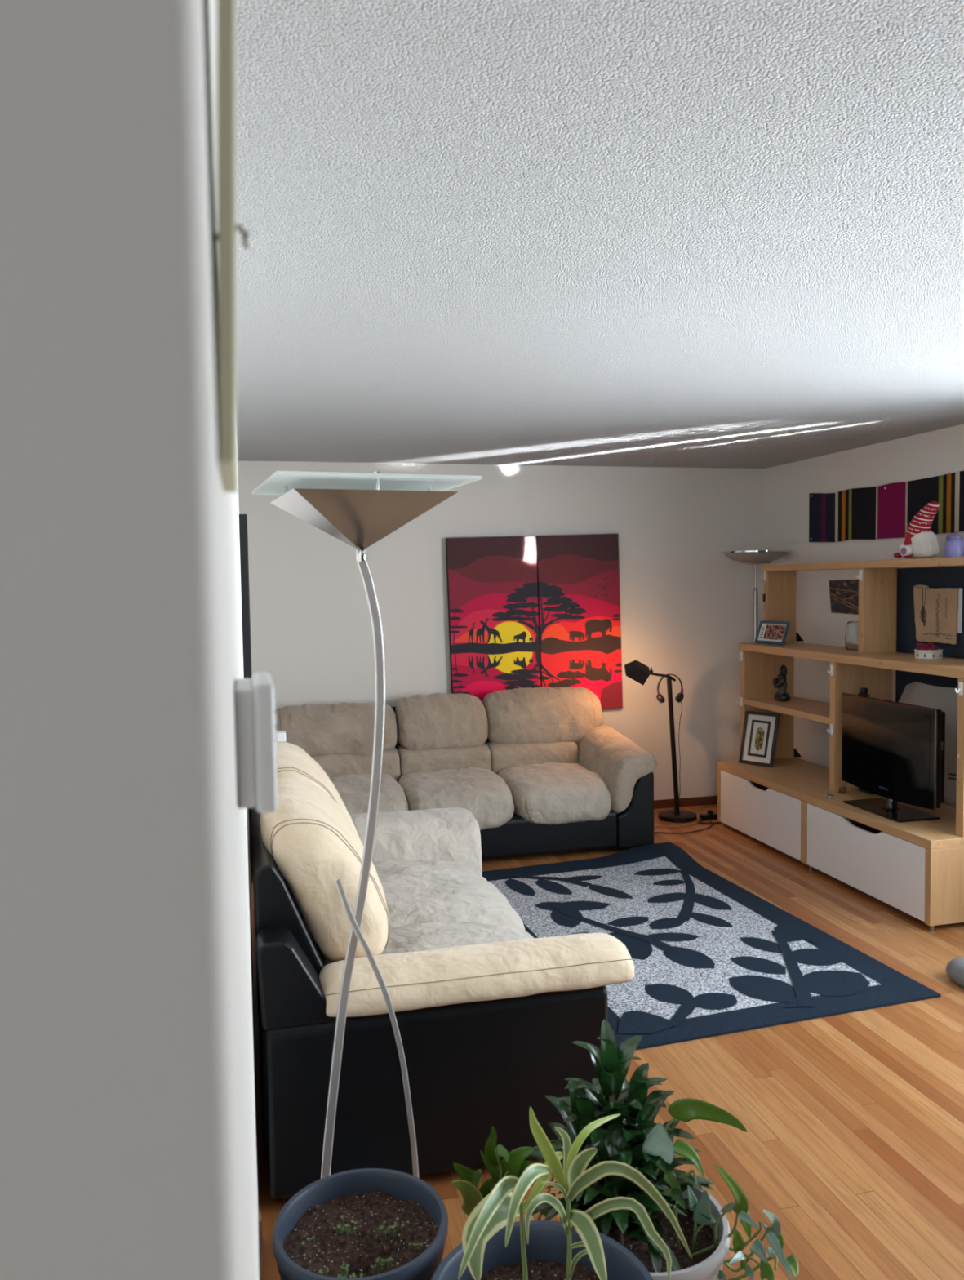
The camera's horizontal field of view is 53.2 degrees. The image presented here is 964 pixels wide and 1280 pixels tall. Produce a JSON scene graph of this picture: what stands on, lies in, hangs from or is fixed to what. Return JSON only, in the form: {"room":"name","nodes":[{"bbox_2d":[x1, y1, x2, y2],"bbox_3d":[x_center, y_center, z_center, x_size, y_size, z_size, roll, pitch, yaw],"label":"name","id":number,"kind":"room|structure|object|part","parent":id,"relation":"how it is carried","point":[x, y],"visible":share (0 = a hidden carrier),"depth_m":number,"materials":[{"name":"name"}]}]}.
{"room":"living room","nodes":[
{"label":"living room","id":0,"kind":"room"},
{"bbox_2d":[0,0,260,1279],"bbox_3d":[-2.061,0.280,2.942,2.592,2.440,6.064,-2,4,-14],"label":"wall","id":1,"kind":"structure","parent":0,"point":[128,1144],"depth_m":0.28,"materials":[{"name":"white paint"}]},
{"bbox_2d":[213,0,249,492],"bbox_3d":[-0.110,-0.280,0.411,0.016,0.420,0.120,-2,4,-14],"label":"board","id":2,"kind":"object","parent":1,"relation":"attached to","point":[225,237],"visible":0.98,"depth_m":0.36,"materials":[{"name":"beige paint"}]},
{"bbox_2d":[239,514,252,678],"bbox_3d":[-1.121,-0.209,4.560,0.034,0.705,0.900,-2,4,-14],"label":"wall picture","id":3,"kind":"object","parent":1,"relation":"attached to","point":[243,535],"visible":0.91,"depth_m":4.12,"materials":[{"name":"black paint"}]},
{"bbox_2d":[233,672,277,813],"bbox_3d":[-0.161,0.071,0.686,0.028,0.088,0.090,-2,4,-14],"label":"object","id":4,"kind":"object","parent":1,"relation":"attached to","point":[255,715],"visible":1,"depth_m":0.64,"materials":[{"name":"white plastic"}]},
{"bbox_3d":[-0.169,0.071,0.684,0.012,0.080,0.084,-2,4,-14],"label":"wall plate","id":5,"kind":"part","parent":4,"relation":"part of","materials":[{"name":"white plastic"}]},
{"bbox_2d":[258,1221,263,1279],"bbox_3d":[-0.389,1.523,1.743,0.008,0.050,1.400,-2,4,-14],"label":"baseboard","id":6,"kind":"structure","parent":1,"relation":"attached to","point":[260,1242],"depth_m":2.31,"materials":[{"name":"brown wood"}]},
{"bbox_2d":[238,460,764,839],"bbox_3d":[0.318,0.021,6.699,3.840,2.440,0.100,-2,4,-14],"label":"wall","id":7,"kind":"structure","parent":0,"point":[686,607],"depth_m":6.63,"materials":[{"name":"white paint"}]},
{"bbox_2d":[445,535,541,702],"bbox_3d":[0.084,-0.087,6.553,0.651,1.238,0.045,-2,4,-14],"label":"painting","id":8,"kind":"object","parent":7,"relation":"attached to","point":[493,606],"visible":0.88,"depth_m":6.52,"materials":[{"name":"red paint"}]},
{"bbox_2d":[536,533,622,709],"bbox_3d":[0.680,-0.117,6.699,0.621,1.237,0.045,-2,4,-14],"label":"painting","id":9,"kind":"object","parent":7,"relation":"attached to","point":[578,575],"visible":0.97,"depth_m":6.67,"materials":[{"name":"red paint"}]},
{"bbox_2d":[653,795,717,808],"bbox_3d":[1.412,1.180,6.976,1.412,0.060,0.014,-2,4,-14],"label":"baseboard","id":10,"kind":"structure","parent":7,"relation":"attached to","point":[708,800],"depth_m":6.99,"materials":[{"name":"brown wood"}]},
{"bbox_2d":[236,0,963,468],"bbox_3d":[0.153,-0.938,1.629,6.532,0.080,9.784,-2,4,-14],"label":"ceiling","id":11,"kind":"structure","parent":0,"point":[670,233],"depth_m":2.18,"materials":[{"name":"white paint"}]},
{"bbox_2d":[248,804,963,1279],"bbox_3d":[0.191,1.568,1.778,6.532,0.060,9.784,-2,4,-14],"label":"floor","id":12,"kind":"structure","parent":0,"point":[853,1122],"depth_m":3.00,"materials":[{"name":"brown wood"}]},
{"bbox_2d":[272,1168,448,1279],"bbox_3d":[-0.244,1.355,1.970,0.354,0.350,0.354,-2,4,-14],"label":"planter","id":13,"kind":"object","parent":12,"relation":"on","point":[365,1224],"visible":0.99,"depth_m":1.99,"materials":[{"name":"blue stone"}]},
{"bbox_2d":[251,471,481,1178],"bbox_3d":[-0.279,0.561,2.366,0.456,1.892,0.456,-2,4,-20],"label":"floor lamp","id":14,"kind":"object","parent":12,"relation":"on","point":[359,510],"visible":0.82,"depth_m":2.31,"materials":[{"name":"silver metal"}]},
{"bbox_3d":[-0.292,-0.280,2.316,0.376,0.125,0.376,-2,4,-20],"label":"lamp shade","id":15,"kind":"part","parent":14,"relation":"part of","materials":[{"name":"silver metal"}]},
{"bbox_3d":[-0.293,-0.370,2.311,0.456,0.008,0.456,-2,4,-20],"label":"glass plate","id":16,"kind":"part","parent":14,"relation":"part of","materials":[{"name":"white"}]},
{"bbox_2d":[250,742,634,1203],"bbox_3d":[-0.294,0.935,3.508,1.052,1.012,1.939,-2,4,-14],"label":"loveseat","id":17,"kind":"object","parent":12,"relation":"on","point":[490,1013],"visible":0.84,"depth_m":2.65,"materials":[{"name":"black leather"}]},
{"bbox_2d":[275,730,285,742],"bbox_3d":[-0.872,0.432,4.008,0.058,0.118,0.223,-4,4,-38],"label":"power adapter","id":18,"kind":"object","parent":17,"relation":"on","point":[281,735],"visible":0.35,"depth_m":3.92,"materials":[{"name":"white plastic"}]},
{"bbox_2d":[275,742,359,836],"bbox_3d":[-0.690,0.662,3.794,0.382,0.488,0.776,-2,4,-14],"label":"cushion","id":19,"kind":"object","parent":17,"relation":"on","point":[292,761],"depth_m":3.59,"materials":[{"name":"beige fabric"}]},
{"bbox_2d":[260,777,390,962],"bbox_3d":[-0.501,0.705,3.041,0.383,0.492,0.780,-2,4,-14],"label":"cushion","id":20,"kind":"object","parent":17,"relation":"on","point":[308,842],"depth_m":2.68,"materials":[{"name":"beige fabric"}]},
{"bbox_2d":[373,859,524,930],"bbox_3d":[-0.246,1.078,3.808,0.738,0.274,0.820,-2,4,-14],"label":"seat cushion","id":21,"kind":"object","parent":17,"relation":"on","point":[416,891],"depth_m":3.68,"materials":[{"name":"fabric"}]},
{"bbox_2d":[378,920,533,955],"bbox_3d":[-0.080,1.115,3.153,0.740,0.280,0.566,-2,4,-14],"label":"seat cushion","id":22,"kind":"object","parent":17,"relation":"on","point":[432,935],"depth_m":3.22,"materials":[{"name":"fabric"}]},
{"bbox_2d":[275,686,657,859],"bbox_3d":[-0.200,0.824,5.974,2.402,0.938,1.005,-2,4,-14],"label":"sofa","id":23,"kind":"object","parent":12,"relation":"on","point":[540,771],"visible":0.75,"depth_m":5.96,"materials":[{"name":"beige fabric"}]},
{"bbox_2d":[275,702,397,756],"bbox_3d":[-0.945,0.574,6.111,0.803,0.340,0.317,-2,4,-14],"label":"cushion","id":24,"kind":"object","parent":23,"relation":"on","point":[344,729],"depth_m":6.01,"materials":[{"name":"beige fabric"}]},
{"bbox_2d":[311,746,400,782],"bbox_3d":[-0.833,0.805,6.066,0.624,0.237,0.223,-2,4,-14],"label":"lumbar cushion","id":25,"kind":"object","parent":23,"relation":"on","point":[336,761],"depth_m":5.99,"materials":[{"name":"beige fabric"}]},
{"bbox_2d":[328,773,408,814],"bbox_3d":[-0.761,0.972,5.702,0.607,0.269,0.725,-2,4,-14],"label":"seat cushion","id":26,"kind":"object","parent":23,"relation":"on","point":[353,788],"depth_m":5.56,"materials":[{"name":"beige fabric"}]},
{"bbox_2d":[395,693,488,750],"bbox_3d":[-0.264,0.535,6.278,0.588,0.369,0.311,-2,4,-14],"label":"cushion","id":27,"kind":"object","parent":23,"relation":"on","point":[437,721],"depth_m":6.17,"materials":[{"name":"beige fabric"}]},
{"bbox_2d":[396,742,491,776],"bbox_3d":[-0.244,0.787,6.212,0.593,0.232,0.222,-2,4,-14],"label":"lumbar cushion","id":28,"kind":"object","parent":23,"relation":"on","point":[411,757],"depth_m":6.12,"materials":[{"name":"beige fabric"}]},
{"bbox_2d":[398,766,514,830],"bbox_3d":[-0.170,0.954,5.846,0.654,0.274,0.727,-2,4,-14],"label":"seat cushion","id":29,"kind":"object","parent":23,"relation":"on","point":[487,793],"depth_m":5.62,"materials":[{"name":"beige fabric"}]},
{"bbox_2d":[486,741,577,774],"bbox_3d":[0.330,0.771,6.351,0.593,0.233,0.224,-2,4,-14],"label":"lumbar cushion","id":30,"kind":"object","parent":23,"relation":"on","point":[501,755],"depth_m":6.26,"materials":[{"name":"beige fabric"}]},
{"bbox_2d":[482,686,603,743],"bbox_3d":[0.406,0.509,6.445,0.807,0.382,0.312,-2,4,-14],"label":"cushion","id":31,"kind":"object","parent":23,"relation":"on","point":[557,714],"depth_m":6.32,"materials":[{"name":"beige fabric"}]},
{"bbox_2d":[497,762,611,824],"bbox_3d":[0.437,0.934,5.996,0.620,0.276,0.730,-2,4,-14],"label":"seat cushion","id":32,"kind":"object","parent":23,"relation":"on","point":[541,793],"depth_m":5.72,"materials":[{"name":"beige fabric"}]},
{"bbox_2d":[431,1106,692,1279],"bbox_3d":[0.126,1.194,1.746,0.460,0.688,0.429,-2,4,-14],"label":"variegated plant","id":33,"kind":"object","parent":12,"relation":"on","point":[493,1246],"visible":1,"depth_m":1.74,"materials":[{"name":"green plant"}]},
{"bbox_3d":[0.076,1.123,1.733,0.018,0.287,0.009,-2,4,-14],"label":"stem","id":34,"kind":"part","parent":33,"relation":"part of","materials":[{"name":"green plant"}]},
{"bbox_3d":[0.113,1.363,1.752,0.429,0.350,0.429,-2,4,-14],"label":"pot","id":35,"kind":"part","parent":33,"relation":"part of","materials":[{"name":"blue stone"}]},
{"bbox_3d":[0.158,1.131,1.753,0.011,0.266,0.009,-2,4,-14],"label":"stem","id":36,"kind":"part","parent":33,"relation":"part of","materials":[{"name":"green plant"}]},
{"bbox_2d":[451,1019,798,1279],"bbox_3d":[0.332,1.190,2.114,0.708,0.646,0.411,1,4,27],"label":"potted plant","id":37,"kind":"object","parent":12,"relation":"on","point":[633,1138],"visible":0.84,"depth_m":2.09,"materials":[{"name":"green plant"}]},
{"bbox_3d":[0.051,1.225,2.145,0.046,0.199,0.006,-2,4,-14],"label":"stem","id":38,"kind":"part","parent":37,"relation":"part of","materials":[{"name":"green plant"}]},
{"bbox_3d":[0.145,1.249,2.169,0.066,0.166,0.006,-2,4,-14],"label":"stem","id":39,"kind":"part","parent":37,"relation":"part of","materials":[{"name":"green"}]},
{"bbox_3d":[0.305,1.158,2.119,0.156,0.337,0.091,-2,4,-14],"label":"stem","id":40,"kind":"part","parent":37,"relation":"part of","materials":[{"name":"green plant"}]},
{"bbox_3d":[0.355,1.387,2.111,0.366,0.253,0.366,-2,4,-14],"label":"pot","id":41,"kind":"part","parent":37,"relation":"part of","materials":[{"name":"white ceramic"}]},
{"bbox_2d":[624,659,697,822],"bbox_3d":[1.209,0.677,6.434,0.264,1.132,0.708,2,4,36],"label":"reading lamp","id":42,"kind":"object","parent":12,"relation":"on","point":[636,670],"visible":1,"depth_m":6.57,"materials":[{"name":"black metal"}]},
{"bbox_3d":[1.176,0.241,6.435,0.051,0.111,0.427,2,4,39],"label":"arm","id":43,"kind":"part","parent":42,"relation":"part of","materials":[{"name":"black metal"}]},
{"bbox_2d":[656,674,684,813],"bbox_3d":[1.283,0.711,6.562,0.193,0.962,0.067,-2,4,-14],"label":"headphones","id":44,"kind":"object","parent":42,"relation":"hanging from","point":[679,697],"visible":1,"depth_m":6.54,"materials":[{"name":"black plastic"}]},
{"bbox_2d":[656,693,664,702],"bbox_3d":[1.210,0.396,6.526,0.053,0.068,0.067,-2,4,-14],"label":"ear cup","id":45,"kind":"object","parent":44,"relation":"on","point":[660,697],"depth_m":6.50,"materials":[{"name":"black plastic"}]},
{"bbox_3d":[1.328,0.797,6.581,0.086,0.787,0.034,-2,4,-14],"label":"cord","id":46,"kind":"part","parent":44,"relation":"part of","materials":[{"name":"black plastic"}]},
{"bbox_2d":[675,693,684,702],"bbox_3d":[1.346,0.393,6.560,0.053,0.068,0.067,-2,4,-14],"label":"ear cup","id":47,"kind":"object","parent":44,"relation":"on","point":[679,697],"depth_m":6.54,"materials":[{"name":"black plastic"}]},
{"bbox_3d":[1.349,1.212,6.645,0.264,0.035,0.264,-2,4,-14],"label":"plate","id":48,"kind":"part","parent":42,"relation":"part of","materials":[{"name":"black metal"}]},
{"bbox_2d":[653,817,701,827],"bbox_3d":[1.260,1.237,6.414,0.579,0.014,0.111,-3,4,-33],"label":"cable","id":49,"kind":"object","parent":12,"relation":"on","point":[700,818],"visible":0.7,"depth_m":6.40,"materials":[{"name":"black plastic"}]},
{"bbox_2d":[653,818,713,834],"bbox_3d":[1.334,1.242,6.316,0.629,0.013,0.153,-3,4,-36],"label":"cable","id":50,"kind":"object","parent":12,"relation":"on","point":[708,819],"visible":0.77,"depth_m":6.25,"materials":[{"name":"brown plastic"}]},
{"bbox_2d":[699,809,717,820],"bbox_3d":[1.616,1.197,6.615,0.245,0.061,0.055,-2,4,-14],"label":"power strip","id":51,"kind":"object","parent":12,"relation":"on","point":[711,815],"visible":0.52,"depth_m":6.58,"materials":[{"name":"black plastic"}]},
{"bbox_2d":[696,818,722,824],"bbox_3d":[1.589,1.225,6.525,0.270,0.015,0.111,-2,4,-14],"label":"cable","id":52,"kind":"object","parent":12,"relation":"on","point":[702,820],"visible":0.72,"depth_m":6.47,"materials":[{"name":"black plastic"}]},
{"bbox_2d":[482,841,941,1049],"bbox_3d":[0.792,1.333,4.593,1.412,0.055,2.187,-2,4,-17],"label":"area rug","id":53,"kind":"object","parent":12,"relation":"on","point":[711,957],"visible":0.94,"depth_m":4.26,"materials":[{"name":"blue carpet"}]},
{"bbox_2d":[720,550,791,642],"bbox_3d":[1.913,0.299,6.734,0.472,1.831,0.472,-2,4,-14],"label":"floor lamp","id":54,"kind":"object","parent":12,"relation":"on","point":[755,557],"visible":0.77,"depth_m":6.58,"materials":[{"name":"silver metal"}]},
{"bbox_3d":[1.901,-0.532,6.685,0.210,0.027,0.210,-2,4,-14],"label":"dish","id":55,"kind":"part","parent":54,"relation":"part of","materials":[{"name":"silver metal"}]},
{"bbox_3d":[1.900,-0.573,6.683,0.430,0.065,0.430,-2,4,-14],"label":"lamp shade","id":56,"kind":"part","parent":54,"relation":"part of","materials":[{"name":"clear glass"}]},
{"bbox_2d":[717,756,963,931],"bbox_3d":[2.093,1.073,5.494,0.570,0.430,2.055,-2,4,-14],"label":"media console","id":57,"kind":"object","parent":12,"relation":"on","point":[915,868],"visible":0.99,"depth_m":5.08,"materials":[{"name":"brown wood"}]},
{"bbox_3d":[1.850,1.024,6.472,0.570,0.357,0.037,-2,4,-14],"label":"panel","id":58,"kind":"part","parent":57,"relation":"part of","materials":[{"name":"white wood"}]},
{"bbox_2d":[738,711,779,767],"bbox_3d":[1.810,0.644,6.288,0.097,0.338,0.245,-4,5,-42],"label":"picture","id":59,"kind":"object","parent":57,"relation":"on","point":[760,730],"visible":1,"depth_m":6.29,"materials":[{"name":"black plastic"}]},
{"bbox_3d":[1.810,0.644,6.288,0.059,0.231,0.137,-4,5,-42],"label":"frame","id":60,"kind":"part","parent":59,"relation":"part of","materials":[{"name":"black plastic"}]},
{"bbox_3d":[1.704,1.058,5.926,0.018,0.347,0.947,-2,4,-14],"label":"drawer","id":61,"kind":"part","parent":57,"relation":"part of","materials":[{"name":"white laminate"}]},
{"bbox_2d":[825,794,834,799],"bbox_3d":[1.914,0.861,5.296,0.048,0.019,0.048,-2,4,-14],"label":"puck","id":62,"kind":"object","parent":57,"relation":"on","point":[827,796],"visible":1,"depth_m":5.28,"materials":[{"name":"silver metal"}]},
{"bbox_2d":[838,786,846,794],"bbox_3d":[2.025,0.842,5.407,0.024,0.042,0.059,-2,4,-14],"label":"animal","id":63,"kind":"object","parent":57,"relation":"on","point":[842,789],"visible":1,"depth_m":5.40},
{"bbox_2d":[738,556,963,836],"bbox_3d":[2.178,0.203,5.492,0.425,1.303,2.085,-2,4,-14],"label":"shelving unit","id":64,"kind":"object","parent":57,"relation":"on","point":[871,666],"visible":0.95,"depth_m":5.46,"materials":[{"name":"brown wood"}]},
{"bbox_2d":[737,697,742,706],"bbox_3d":[1.720,0.411,6.429,0.033,0.060,0.024,-2,4,-14],"label":"hook","id":65,"kind":"object","parent":64,"relation":"attached to","point":[741,698],"visible":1,"depth_m":6.42,"materials":[{"name":"white plastic"}]},
{"bbox_2d":[737,651,742,661],"bbox_3d":[1.715,0.109,6.412,0.033,0.060,0.024,-2,4,-14],"label":"hook","id":66,"kind":"object","parent":64,"relation":"attached to","point":[741,652],"visible":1,"depth_m":6.41,"materials":[{"name":"white plastic"}]},
{"bbox_2d":[761,594,765,606],"bbox_3d":[1.876,-0.264,6.413,0.012,0.085,0.025,-2,4,-14],"label":"clip","id":67,"kind":"object","parent":64,"relation":"attached to","point":[763,595],"visible":1,"depth_m":6.40,"materials":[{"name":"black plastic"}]},
{"bbox_2d":[760,571,766,580],"bbox_3d":[1.867,-0.425,6.388,0.033,0.060,0.024,-2,4,-14],"label":"hook","id":68,"kind":"object","parent":64,"relation":"attached to","point":[765,572],"visible":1,"depth_m":6.38,"materials":[{"name":"white plastic"}]},
{"bbox_3d":[1.918,0.432,6.475,0.372,0.738,0.050,-2,4,-14],"label":"panel","id":69,"kind":"part","parent":64,"relation":"part of","materials":[{"name":"brown wood"}]},
{"bbox_2d":[754,620,790,644],"bbox_3d":[1.880,-0.047,6.243,0.061,0.148,0.272,-2,4,-24],"label":"photo frame","id":70,"kind":"object","parent":64,"relation":"on","point":[768,632],"visible":1,"depth_m":6.24,"materials":[{"name":"blue"}]},
{"bbox_2d":[763,624,786,639],"bbox_3d":[1.889,-0.050,6.223,0.034,0.093,0.176,-2,4,-24],"label":"photograph","id":71,"kind":"object","parent":70,"relation":"attached to","point":[771,632],"depth_m":6.22},
{"bbox_3d":[1.991,-0.222,6.430,0.215,0.477,0.044,-2,4,-14],"label":"panel","id":72,"kind":"part","parent":64,"relation":"part of","materials":[{"name":"brown wood"}]},
{"bbox_2d":[773,664,790,701],"bbox_3d":[1.938,0.279,6.225,0.090,0.237,0.116,-2,4,-14],"label":"figurine","id":73,"kind":"object","parent":64,"relation":"on","point":[782,695],"visible":1,"depth_m":6.20,"materials":[{"name":"black stone"}]},
{"bbox_3d":[1.921,0.274,6.219,0.054,0.080,0.112,-2,4,-14],"label":"arm","id":74,"kind":"part","parent":73,"relation":"part of","materials":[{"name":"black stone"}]},
{"bbox_2d":[826,724,833,734],"bbox_3d":[1.965,0.506,5.445,0.033,0.060,0.024,-2,4,-14],"label":"hook","id":75,"kind":"object","parent":64,"relation":"attached to","point":[831,731],"visible":1,"depth_m":5.44,"materials":[{"name":"white plastic"}]},
{"bbox_2d":[826,665,833,675],"bbox_3d":[1.960,0.172,5.426,0.033,0.060,0.024,-2,4,-14],"label":"hook","id":76,"kind":"object","parent":64,"relation":"attached to","point":[831,672],"visible":1,"depth_m":5.42,"materials":[{"name":"white plastic"}]},
{"bbox_2d":[844,621,858,650],"bbox_3d":[2.198,-0.025,5.667,0.116,0.165,0.116,-2,4,-14],"label":"glass vase","id":77,"kind":"object","parent":64,"relation":"on","point":[851,635],"visible":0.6,"depth_m":5.63,"materials":[{"name":"white"}]},
{"bbox_2d":[855,569,862,580],"bbox_3d":[2.112,-0.365,5.400,0.033,0.060,0.024,-2,4,-14],"label":"hook","id":78,"kind":"object","parent":64,"relation":"attached to","point":[860,576],"visible":1,"depth_m":5.40,"materials":[{"name":"white plastic"}]},
{"bbox_2d":[893,501,939,558],"bbox_3d":[2.287,-0.572,5.042,0.167,0.291,0.245,-2,4,-14],"label":"gnome","id":79,"kind":"object","parent":64,"relation":"on","point":[920,542],"visible":1,"depth_m":4.99,"materials":[{"name":"white fabric"}]},
{"bbox_2d":[913,642,943,659],"bbox_3d":[2.308,0.056,4.977,0.138,0.082,0.136,-2,4,-14],"label":"ceramic pot","id":80,"kind":"object","parent":64,"relation":"on","point":[922,651],"visible":1,"depth_m":4.94,"materials":[{"name":"beige ceramic"}]},
{"bbox_2d":[895,566,963,702],"bbox_3d":[2.492,0.013,5.026,0.018,0.790,1.010,-2,4,-14],"label":"cloth","id":81,"kind":"object","parent":64,"relation":"hanging from","point":[944,577],"visible":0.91,"depth_m":5.35,"materials":[{"name":"black fabric"}]},
{"bbox_2d":[913,584,962,644],"bbox_3d":[2.433,-0.141,5.154,0.020,0.314,0.360,-2,4,-14],"label":"print","id":82,"kind":"object","parent":81,"relation":"attached to","point":[938,612],"visible":1,"depth_m":5.13,"materials":[{"name":"paper"}]},
{"bbox_2d":[944,534,963,557],"bbox_3d":[2.363,-0.469,4.817,0.088,0.112,0.088,-2,4,-14],"label":"jar","id":83,"kind":"object","parent":64,"relation":"on","point":[954,544],"visible":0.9,"depth_m":4.78,"materials":[{"name":"purple glass"}]},
{"bbox_3d":[2.363,-0.512,4.814,0.076,0.027,0.076,-2,4,-14],"label":"jar lid","id":84,"kind":"part","parent":83,"relation":"part of","materials":[{"name":"blue"}]},
{"bbox_2d":[955,682,963,695],"bbox_3d":[2.202,0.226,4.452,0.033,0.060,0.024,-2,4,-14],"label":"hook","id":85,"kind":"object","parent":64,"relation":"attached to","point":[960,691],"visible":1,"depth_m":4.45,"materials":[{"name":"white plastic"}]},
{"bbox_3d":[2.404,0.541,4.519,0.372,0.738,0.048,-2,4,-14],"label":"panel","id":86,"kind":"part","parent":64,"relation":"part of","materials":[{"name":"brown wood"}]},
{"bbox_3d":[1.948,1.113,4.939,0.018,0.347,0.963,-2,4,-14],"label":"drawer","id":87,"kind":"part","parent":57,"relation":"part of","materials":[{"name":"white laminate"}]},
{"bbox_2d":[858,787,874,794],"bbox_3d":[2.194,0.843,5.426,0.092,0.030,0.110,-2,4,-14],"label":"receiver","id":88,"kind":"object","parent":57,"relation":"on","point":[860,788],"visible":0.27,"depth_m":5.41,"materials":[{"name":"black plastic"}]},
{"bbox_2d":[841,693,945,822],"bbox_3d":[2.108,0.598,4.997,0.240,0.573,0.744,-2,4,-14],"label":"television","id":89,"kind":"object","parent":57,"relation":"on","point":[894,751],"visible":1,"depth_m":4.92,"materials":[{"name":"black plastic"}]},
{"bbox_2d":[857,687,869,696],"bbox_3d":[2.064,0.280,5.202,0.042,0.045,0.060,-2,4,-14],"label":"webcam","id":90,"kind":"object","parent":89,"relation":"on","point":[863,691],"visible":1,"depth_m":5.19,"materials":[{"name":"black plastic"}]},
{"bbox_3d":[2.084,0.320,4.977,0.001,0.009,0.720,-2,4,-14],"label":"trim","id":91,"kind":"part","parent":89,"relation":"part of","materials":[{"name":"black plastic"}]},
{"bbox_3d":[2.183,0.574,4.632,0.009,0.475,0.004,-2,4,-14],"label":"trim","id":92,"kind":"part","parent":89,"relation":"part of","materials":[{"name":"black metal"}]},
{"bbox_2d":[948,773,956,779],"bbox_3d":[2.387,0.773,4.642,0.248,0.247,0.047,0,4,16],"label":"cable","id":93,"kind":"object","parent":89,"relation":"hanging from","point":[948,773],"visible":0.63,"depth_m":4.67,"materials":[{"name":"black plastic"}]},
{"bbox_3d":[2.336,1.133,4.516,0.570,0.357,0.037,-2,4,-14],"label":"panel","id":94,"kind":"part","parent":57,"relation":"part of","materials":[{"name":"brown wood"}]},
{"bbox_2d":[946,956,963,987],"bbox_3d":[1.990,1.342,3.861,0.184,0.092,0.241,-2,4,-14],"label":"slipper","id":95,"kind":"object","parent":12,"relation":"on","point":[955,967],"depth_m":3.88,"materials":[{"name":"grey fabric"}]},
{"bbox_2d":[764,423,963,807],"bbox_3d":[3.286,0.228,2.461,0.120,2.440,9.564,-2,4,-14],"label":"wall","id":96,"kind":"structure","parent":0,"point":[788,486],"depth_m":6.25,"materials":[{"name":"white paint"}]},
{"bbox_2d":[828,579,858,614],"bbox_3d":[2.305,-0.274,6.108,0.009,0.218,0.361,-2,4,-14],"label":"postcard","id":97,"kind":"object","parent":96,"relation":"attached to","point":[844,593],"visible":0.71,"depth_m":6.12,"materials":[{"name":"brown paper"}]},
{"bbox_2d":[808,471,963,542],"bbox_3d":[2.383,-0.769,5.695,0.021,0.342,1.559,-2,4,-14],"label":"wall art","id":98,"kind":"object","parent":96,"relation":"attached to","point":[886,511],"visible":0.98,"depth_m":5.70,"materials":[{"name":"multicoloured"}]}
]}

